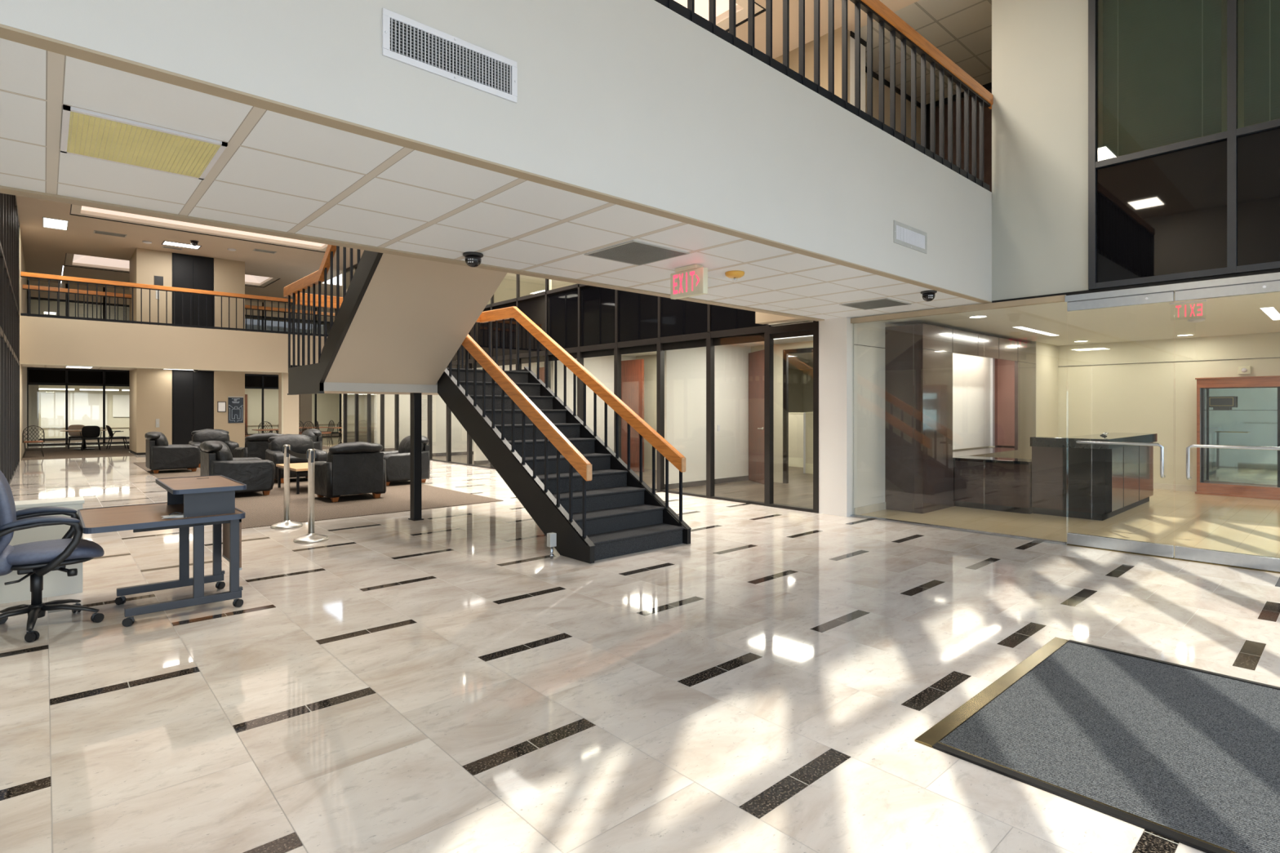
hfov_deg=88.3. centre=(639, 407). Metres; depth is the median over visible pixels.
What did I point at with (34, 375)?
window
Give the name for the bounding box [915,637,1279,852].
entrance mat
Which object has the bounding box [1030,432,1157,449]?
countertop
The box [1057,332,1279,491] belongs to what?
wall
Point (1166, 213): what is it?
window
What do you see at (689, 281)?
exit sign
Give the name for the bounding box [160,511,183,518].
paper stack
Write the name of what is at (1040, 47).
wall column
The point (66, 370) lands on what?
trim
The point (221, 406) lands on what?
picture frame
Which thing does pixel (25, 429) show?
chair
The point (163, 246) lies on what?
ceiling vent
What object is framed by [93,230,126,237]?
ceiling vent
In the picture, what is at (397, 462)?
leather armchair
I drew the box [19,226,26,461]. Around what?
wall
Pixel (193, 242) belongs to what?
dome camera
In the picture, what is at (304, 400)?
wooden door
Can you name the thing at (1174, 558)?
trim
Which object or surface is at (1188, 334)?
recessed light
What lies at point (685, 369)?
glass partition wall
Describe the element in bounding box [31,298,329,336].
window
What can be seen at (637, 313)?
window
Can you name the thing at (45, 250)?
ceiling
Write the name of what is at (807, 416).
panel
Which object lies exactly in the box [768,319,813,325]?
wall
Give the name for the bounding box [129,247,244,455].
wall
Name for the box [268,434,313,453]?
cushion
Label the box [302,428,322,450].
leather armchair
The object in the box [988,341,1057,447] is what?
wall
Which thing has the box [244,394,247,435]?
wooden door
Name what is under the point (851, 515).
trim
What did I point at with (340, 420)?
chair
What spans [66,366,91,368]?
diffuser
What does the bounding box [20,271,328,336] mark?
balcony railing
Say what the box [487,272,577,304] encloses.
wall
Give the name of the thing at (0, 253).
window
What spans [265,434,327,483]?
leather armchair
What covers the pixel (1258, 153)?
window
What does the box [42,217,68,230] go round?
recessed light
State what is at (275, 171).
ceiling
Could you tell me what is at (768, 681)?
floor
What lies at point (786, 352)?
trim
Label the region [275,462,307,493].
coffee table
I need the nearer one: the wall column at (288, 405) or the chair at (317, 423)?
the wall column at (288, 405)
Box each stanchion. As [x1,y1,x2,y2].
[270,444,302,528]
[293,448,328,543]
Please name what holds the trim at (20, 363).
attached to the wall at (43, 340)
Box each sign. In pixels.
[227,396,243,422]
[670,264,707,299]
[1169,299,1207,320]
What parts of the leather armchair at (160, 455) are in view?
panel, arm, arm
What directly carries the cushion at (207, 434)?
on the leather armchair at (198, 437)
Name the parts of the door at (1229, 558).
rail, rail, push pull handle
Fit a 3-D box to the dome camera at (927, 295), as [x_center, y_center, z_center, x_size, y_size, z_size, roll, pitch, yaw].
[2.917,-1.128,6.665,0.156,0.100,0.156,0,0,-42]
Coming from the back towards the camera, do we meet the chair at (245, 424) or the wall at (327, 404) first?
the wall at (327, 404)
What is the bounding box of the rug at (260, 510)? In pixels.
[133,462,503,528]
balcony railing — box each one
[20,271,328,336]
[22,284,131,323]
[244,304,334,332]
[654,0,992,191]
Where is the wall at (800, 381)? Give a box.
[788,368,988,450]
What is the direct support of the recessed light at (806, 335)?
in the ceiling at (275, 171)
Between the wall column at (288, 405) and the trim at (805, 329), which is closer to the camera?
the trim at (805, 329)
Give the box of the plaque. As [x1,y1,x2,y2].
[1207,395,1235,409]
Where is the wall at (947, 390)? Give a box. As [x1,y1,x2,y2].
[884,323,1035,513]
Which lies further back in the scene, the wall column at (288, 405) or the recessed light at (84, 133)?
the wall column at (288, 405)
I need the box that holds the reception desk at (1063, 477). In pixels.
[953,432,1157,520]
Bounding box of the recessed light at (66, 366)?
[65,365,93,368]
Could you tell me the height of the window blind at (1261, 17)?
2.224 m
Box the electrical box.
[546,532,556,558]
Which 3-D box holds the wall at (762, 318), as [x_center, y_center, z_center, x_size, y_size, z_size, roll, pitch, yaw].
[2.147,-2.990,8.834,0.170,3.600,1.370,0,0,-42]
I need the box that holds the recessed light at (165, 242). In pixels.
[161,240,201,249]
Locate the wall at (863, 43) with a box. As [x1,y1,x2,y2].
[849,31,920,144]
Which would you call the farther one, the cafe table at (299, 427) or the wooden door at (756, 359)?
the cafe table at (299, 427)
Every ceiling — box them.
[0,37,1279,374]
[15,0,991,309]
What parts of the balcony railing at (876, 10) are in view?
handrail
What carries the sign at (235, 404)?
attached to the wall at (150, 389)
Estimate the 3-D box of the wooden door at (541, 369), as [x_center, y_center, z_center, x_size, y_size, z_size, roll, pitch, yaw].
[-2.449,0.165,17.208,0.168,2.470,0.820,0,0,-42]
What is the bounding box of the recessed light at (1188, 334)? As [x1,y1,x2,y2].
[1176,333,1193,336]
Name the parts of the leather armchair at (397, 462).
arm, arm, panel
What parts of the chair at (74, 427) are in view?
seat, backrest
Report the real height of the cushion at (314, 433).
0.486 m
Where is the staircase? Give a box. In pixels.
[283,244,691,563]
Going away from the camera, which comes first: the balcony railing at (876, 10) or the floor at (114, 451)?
the balcony railing at (876, 10)
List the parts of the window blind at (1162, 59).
lift cord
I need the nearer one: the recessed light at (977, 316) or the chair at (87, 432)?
the recessed light at (977, 316)
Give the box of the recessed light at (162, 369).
[161,368,193,370]
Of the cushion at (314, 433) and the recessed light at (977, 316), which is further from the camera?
the cushion at (314, 433)
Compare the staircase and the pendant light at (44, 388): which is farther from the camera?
the pendant light at (44, 388)
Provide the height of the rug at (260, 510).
0.008 m
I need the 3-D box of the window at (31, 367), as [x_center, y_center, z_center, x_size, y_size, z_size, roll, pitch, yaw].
[-18.323,-1.925,28.877,12.470,0.830,0.020,0,0,-42]
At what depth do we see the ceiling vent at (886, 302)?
7.44 m
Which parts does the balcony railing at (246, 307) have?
handrail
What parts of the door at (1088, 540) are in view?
push pull handle, rail, rail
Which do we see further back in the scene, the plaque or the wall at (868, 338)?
the plaque
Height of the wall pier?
2.588 m
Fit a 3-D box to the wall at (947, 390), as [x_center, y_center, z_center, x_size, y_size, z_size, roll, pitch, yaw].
[5.186,0.140,10.547,4.442,2.540,0.702,0,0,-42]
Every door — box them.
[172,252,213,328]
[172,369,213,444]
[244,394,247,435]
[298,394,311,433]
[536,367,544,382]
[621,359,644,471]
[748,349,764,484]
[1066,291,1174,558]
[1174,280,1279,572]
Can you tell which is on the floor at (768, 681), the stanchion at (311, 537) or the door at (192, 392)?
the stanchion at (311, 537)
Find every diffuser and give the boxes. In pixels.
[39,388,74,390]
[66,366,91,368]
[80,389,119,391]
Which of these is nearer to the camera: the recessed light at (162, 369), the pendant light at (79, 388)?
the recessed light at (162, 369)
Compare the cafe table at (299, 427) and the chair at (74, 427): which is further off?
the cafe table at (299, 427)
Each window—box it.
[0,192,13,291]
[0,253,13,351]
[28,368,278,387]
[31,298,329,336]
[31,367,278,375]
[451,284,765,361]
[1096,139,1226,282]
[1236,127,1279,266]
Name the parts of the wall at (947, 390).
alcove panel, alcove panel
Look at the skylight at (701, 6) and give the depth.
17.07 m
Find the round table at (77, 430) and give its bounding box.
[60,429,106,449]
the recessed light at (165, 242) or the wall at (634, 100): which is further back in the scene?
the recessed light at (165, 242)
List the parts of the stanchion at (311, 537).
post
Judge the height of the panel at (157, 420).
0.260 m
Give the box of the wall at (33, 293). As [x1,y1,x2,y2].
[26,280,334,321]
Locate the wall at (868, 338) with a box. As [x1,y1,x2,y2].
[853,317,885,515]
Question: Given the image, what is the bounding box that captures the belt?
[288,448,306,458]
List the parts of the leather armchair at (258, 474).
panel, arm, arm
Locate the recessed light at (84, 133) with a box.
[60,104,227,179]
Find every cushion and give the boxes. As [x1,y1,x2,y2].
[6,537,104,565]
[144,431,168,445]
[191,428,229,443]
[200,440,232,460]
[244,432,282,447]
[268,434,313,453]
[289,454,307,463]
[302,428,321,441]
[326,441,382,462]
[398,435,428,453]
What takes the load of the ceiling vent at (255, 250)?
in the ceiling at (45, 250)
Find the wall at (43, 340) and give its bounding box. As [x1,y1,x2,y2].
[20,270,373,443]
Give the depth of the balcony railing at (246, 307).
23.47 m
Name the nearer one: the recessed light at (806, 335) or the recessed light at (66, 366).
the recessed light at (806, 335)
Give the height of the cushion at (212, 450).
0.486 m
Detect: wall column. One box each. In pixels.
[278,372,298,434]
[991,0,1088,301]
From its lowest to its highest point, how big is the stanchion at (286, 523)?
0.974 m
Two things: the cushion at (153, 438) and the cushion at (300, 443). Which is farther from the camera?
the cushion at (153, 438)
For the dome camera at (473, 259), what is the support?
attached to the ceiling at (275, 171)
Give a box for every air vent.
[382,7,517,102]
[893,220,927,253]
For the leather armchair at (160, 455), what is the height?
0.887 m
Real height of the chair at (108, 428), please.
0.815 m
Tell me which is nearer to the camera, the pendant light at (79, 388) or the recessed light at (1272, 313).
the recessed light at (1272, 313)
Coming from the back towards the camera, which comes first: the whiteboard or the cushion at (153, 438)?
the whiteboard
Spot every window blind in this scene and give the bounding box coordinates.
[1102,0,1222,159]
[1244,0,1279,126]
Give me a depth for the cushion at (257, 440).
13.54 m
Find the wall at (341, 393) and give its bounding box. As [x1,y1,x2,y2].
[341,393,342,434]
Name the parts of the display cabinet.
cornice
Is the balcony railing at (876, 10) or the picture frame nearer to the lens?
the balcony railing at (876, 10)
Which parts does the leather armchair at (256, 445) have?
arm, panel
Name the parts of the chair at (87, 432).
seat, backrest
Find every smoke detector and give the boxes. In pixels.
[142,240,151,244]
[724,270,744,279]
[1187,317,1205,322]
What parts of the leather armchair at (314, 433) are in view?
arm, panel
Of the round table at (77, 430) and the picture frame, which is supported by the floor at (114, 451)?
the round table at (77, 430)
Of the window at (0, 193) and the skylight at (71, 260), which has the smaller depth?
the window at (0, 193)
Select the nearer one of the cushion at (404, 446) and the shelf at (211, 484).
the shelf at (211, 484)
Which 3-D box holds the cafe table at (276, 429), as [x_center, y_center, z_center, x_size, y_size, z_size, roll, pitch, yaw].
[-12.748,1.073,22.984,1.200,0.663,0.800,0,0,-42]
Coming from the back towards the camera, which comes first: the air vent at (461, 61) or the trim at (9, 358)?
the trim at (9, 358)
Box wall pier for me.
[818,316,853,516]
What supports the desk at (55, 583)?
on the floor at (768, 681)
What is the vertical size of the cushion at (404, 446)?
0.486 m
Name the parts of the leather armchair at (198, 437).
arm, arm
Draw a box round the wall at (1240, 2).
[1097,0,1279,160]
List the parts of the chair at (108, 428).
backrest, seat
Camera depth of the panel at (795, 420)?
15.80 m
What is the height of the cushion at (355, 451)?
0.486 m
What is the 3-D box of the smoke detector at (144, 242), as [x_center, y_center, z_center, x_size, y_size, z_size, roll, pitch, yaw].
[-14.190,-4.764,18.986,0.220,0.052,0.220,0,0,-42]
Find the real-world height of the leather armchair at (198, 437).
0.887 m
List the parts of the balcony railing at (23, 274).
handrail, rail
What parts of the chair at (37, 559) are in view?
backrest, leg, leg, height lever, leg, leg, tilt knob, leg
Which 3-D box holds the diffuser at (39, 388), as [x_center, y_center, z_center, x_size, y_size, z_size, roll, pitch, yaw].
[-24.047,-0.769,27.061,1.280,0.050,0.160,0,0,-42]
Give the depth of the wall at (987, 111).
12.34 m
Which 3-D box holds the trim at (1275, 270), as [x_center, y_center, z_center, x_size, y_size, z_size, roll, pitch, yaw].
[6.248,-1.172,4.850,0.125,0.040,6.820,0,0,-42]
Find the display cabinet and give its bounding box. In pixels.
[1195,375,1279,500]
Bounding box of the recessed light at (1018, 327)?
[1012,326,1059,336]
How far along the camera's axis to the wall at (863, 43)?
9.47 m
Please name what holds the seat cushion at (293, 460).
on the leather armchair at (300, 443)
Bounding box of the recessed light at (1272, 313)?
[1258,306,1279,319]
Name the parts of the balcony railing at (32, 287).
handrail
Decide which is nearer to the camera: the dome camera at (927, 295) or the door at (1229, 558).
the door at (1229, 558)
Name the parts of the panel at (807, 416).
post, fabric panel, panel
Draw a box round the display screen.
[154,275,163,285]
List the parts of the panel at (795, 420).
panel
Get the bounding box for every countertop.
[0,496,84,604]
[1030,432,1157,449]
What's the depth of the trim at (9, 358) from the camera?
12.76 m
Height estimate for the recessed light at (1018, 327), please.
0.005 m
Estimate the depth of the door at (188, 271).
20.66 m
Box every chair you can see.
[0,470,104,642]
[22,425,44,457]
[66,424,86,448]
[79,426,102,450]
[106,425,128,449]
[244,423,249,436]
[257,421,272,433]
[298,421,314,434]
[315,422,332,444]
[321,420,334,442]
[337,420,342,442]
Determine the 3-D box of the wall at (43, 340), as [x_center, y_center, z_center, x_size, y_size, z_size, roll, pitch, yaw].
[-11.779,-1.690,21.636,12.470,6.200,0.100,0,0,-42]
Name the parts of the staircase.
handrail, handrail, landing edge plate, support post, handrail, handrail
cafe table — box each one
[252,428,278,433]
[298,426,328,431]
[328,426,342,444]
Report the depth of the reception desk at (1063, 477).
8.74 m
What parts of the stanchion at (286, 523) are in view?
post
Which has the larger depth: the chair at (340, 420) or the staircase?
the chair at (340, 420)
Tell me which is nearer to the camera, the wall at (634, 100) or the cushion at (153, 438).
the wall at (634, 100)
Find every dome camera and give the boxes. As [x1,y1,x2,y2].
[190,240,199,245]
[462,251,483,266]
[920,289,937,301]
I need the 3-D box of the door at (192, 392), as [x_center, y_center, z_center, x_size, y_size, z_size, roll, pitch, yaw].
[-14.044,0.116,20.718,1.080,2.589,0.145,0,0,-42]
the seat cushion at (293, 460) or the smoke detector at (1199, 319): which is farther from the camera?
the seat cushion at (293, 460)
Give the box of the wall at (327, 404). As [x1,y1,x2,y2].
[28,384,338,444]
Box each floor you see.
[0,433,1279,852]
[21,444,330,460]
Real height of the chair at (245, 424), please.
0.905 m
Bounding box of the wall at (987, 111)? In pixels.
[635,82,991,483]
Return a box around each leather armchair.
[144,431,199,473]
[188,428,239,467]
[200,440,275,494]
[233,432,282,459]
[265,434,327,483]
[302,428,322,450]
[314,441,386,502]
[380,435,430,485]
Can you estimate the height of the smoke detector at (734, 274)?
0.075 m
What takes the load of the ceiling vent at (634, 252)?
in the ceiling at (275, 171)
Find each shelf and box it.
[155,475,246,494]
[1204,409,1277,410]
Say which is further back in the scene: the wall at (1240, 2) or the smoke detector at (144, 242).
the smoke detector at (144, 242)
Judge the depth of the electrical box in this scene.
6.17 m
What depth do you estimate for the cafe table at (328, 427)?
25.33 m
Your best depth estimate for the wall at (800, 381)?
20.64 m
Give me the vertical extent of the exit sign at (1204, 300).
0.195 m
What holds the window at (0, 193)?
in the wall at (23, 293)
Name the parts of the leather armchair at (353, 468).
arm, panel, arm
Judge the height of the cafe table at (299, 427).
0.663 m
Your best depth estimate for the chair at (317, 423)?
25.24 m
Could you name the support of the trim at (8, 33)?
attached to the wall at (634, 100)
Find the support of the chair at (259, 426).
on the floor at (114, 451)
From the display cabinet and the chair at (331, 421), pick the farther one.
the chair at (331, 421)
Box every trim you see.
[0,23,991,303]
[0,185,824,320]
[0,193,19,484]
[20,363,288,373]
[26,280,341,445]
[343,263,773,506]
[768,320,818,513]
[782,347,813,483]
[850,271,1279,323]
[850,514,1066,545]
[991,268,1279,302]
[1066,543,1279,573]
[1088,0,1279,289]
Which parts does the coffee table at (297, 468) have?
leg, leg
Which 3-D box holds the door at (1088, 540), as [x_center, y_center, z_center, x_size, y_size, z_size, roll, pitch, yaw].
[4.678,0.155,6.461,0.104,2.486,0.860,0,0,-42]
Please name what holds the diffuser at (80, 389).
attached to the pendant light at (79, 388)
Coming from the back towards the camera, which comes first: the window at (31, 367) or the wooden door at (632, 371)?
the window at (31, 367)
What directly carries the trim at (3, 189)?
attached to the wall at (762, 318)
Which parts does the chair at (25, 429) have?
seat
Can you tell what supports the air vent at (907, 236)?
in the wall at (634, 100)
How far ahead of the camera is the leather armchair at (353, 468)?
9.94 m
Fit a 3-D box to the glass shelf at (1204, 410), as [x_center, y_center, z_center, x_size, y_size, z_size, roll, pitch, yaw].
[10.249,0.034,9.867,0.240,0.008,2.800,0,0,-42]
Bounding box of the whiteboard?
[112,395,129,417]
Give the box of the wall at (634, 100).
[0,0,991,302]
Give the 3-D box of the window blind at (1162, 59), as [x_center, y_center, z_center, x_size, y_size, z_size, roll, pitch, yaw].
[4.952,-3.602,6.294,0.033,2.224,0.900,0,0,-42]
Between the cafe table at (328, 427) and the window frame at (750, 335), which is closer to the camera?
the window frame at (750, 335)
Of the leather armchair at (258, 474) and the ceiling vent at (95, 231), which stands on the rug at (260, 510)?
the leather armchair at (258, 474)
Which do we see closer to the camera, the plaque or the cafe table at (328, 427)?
the plaque
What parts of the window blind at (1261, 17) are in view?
lift cord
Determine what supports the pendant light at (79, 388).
hanging from the ceiling
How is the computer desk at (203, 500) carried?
on the floor at (768, 681)
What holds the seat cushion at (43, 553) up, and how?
on the chair at (37, 559)
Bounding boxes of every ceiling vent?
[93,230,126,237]
[161,245,182,250]
[253,248,276,253]
[584,240,689,266]
[839,297,911,310]
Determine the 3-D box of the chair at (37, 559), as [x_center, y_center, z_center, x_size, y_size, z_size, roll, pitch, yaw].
[-3.839,0.877,4.239,0.641,1.064,0.670,0,0,-24]
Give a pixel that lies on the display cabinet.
(1255, 420)
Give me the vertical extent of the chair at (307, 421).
0.905 m
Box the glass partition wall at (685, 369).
[373,344,751,489]
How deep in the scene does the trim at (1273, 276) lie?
6.64 m
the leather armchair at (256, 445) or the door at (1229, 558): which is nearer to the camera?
the door at (1229, 558)
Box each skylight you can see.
[63,253,279,287]
[69,0,765,252]
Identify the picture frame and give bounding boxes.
[217,401,226,412]
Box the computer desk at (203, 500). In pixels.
[77,475,246,626]
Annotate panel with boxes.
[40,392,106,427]
[155,418,159,427]
[788,412,803,467]
[803,412,813,474]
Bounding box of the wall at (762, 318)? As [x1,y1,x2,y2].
[755,26,849,324]
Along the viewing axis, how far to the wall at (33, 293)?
26.18 m
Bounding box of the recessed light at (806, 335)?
[773,335,813,339]
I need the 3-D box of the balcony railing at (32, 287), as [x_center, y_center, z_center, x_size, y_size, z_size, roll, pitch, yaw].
[-16.912,-2.970,19.895,2.500,1.200,0.070,0,0,-42]
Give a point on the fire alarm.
(1242, 370)
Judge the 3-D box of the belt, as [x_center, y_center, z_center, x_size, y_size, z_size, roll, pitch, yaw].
[-3.852,0.521,7.437,0.001,0.082,0.970,0,0,-41]
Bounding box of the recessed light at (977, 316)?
[968,315,987,318]
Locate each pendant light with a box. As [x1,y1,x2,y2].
[39,387,75,390]
[79,388,119,391]
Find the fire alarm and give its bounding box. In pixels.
[1238,365,1250,374]

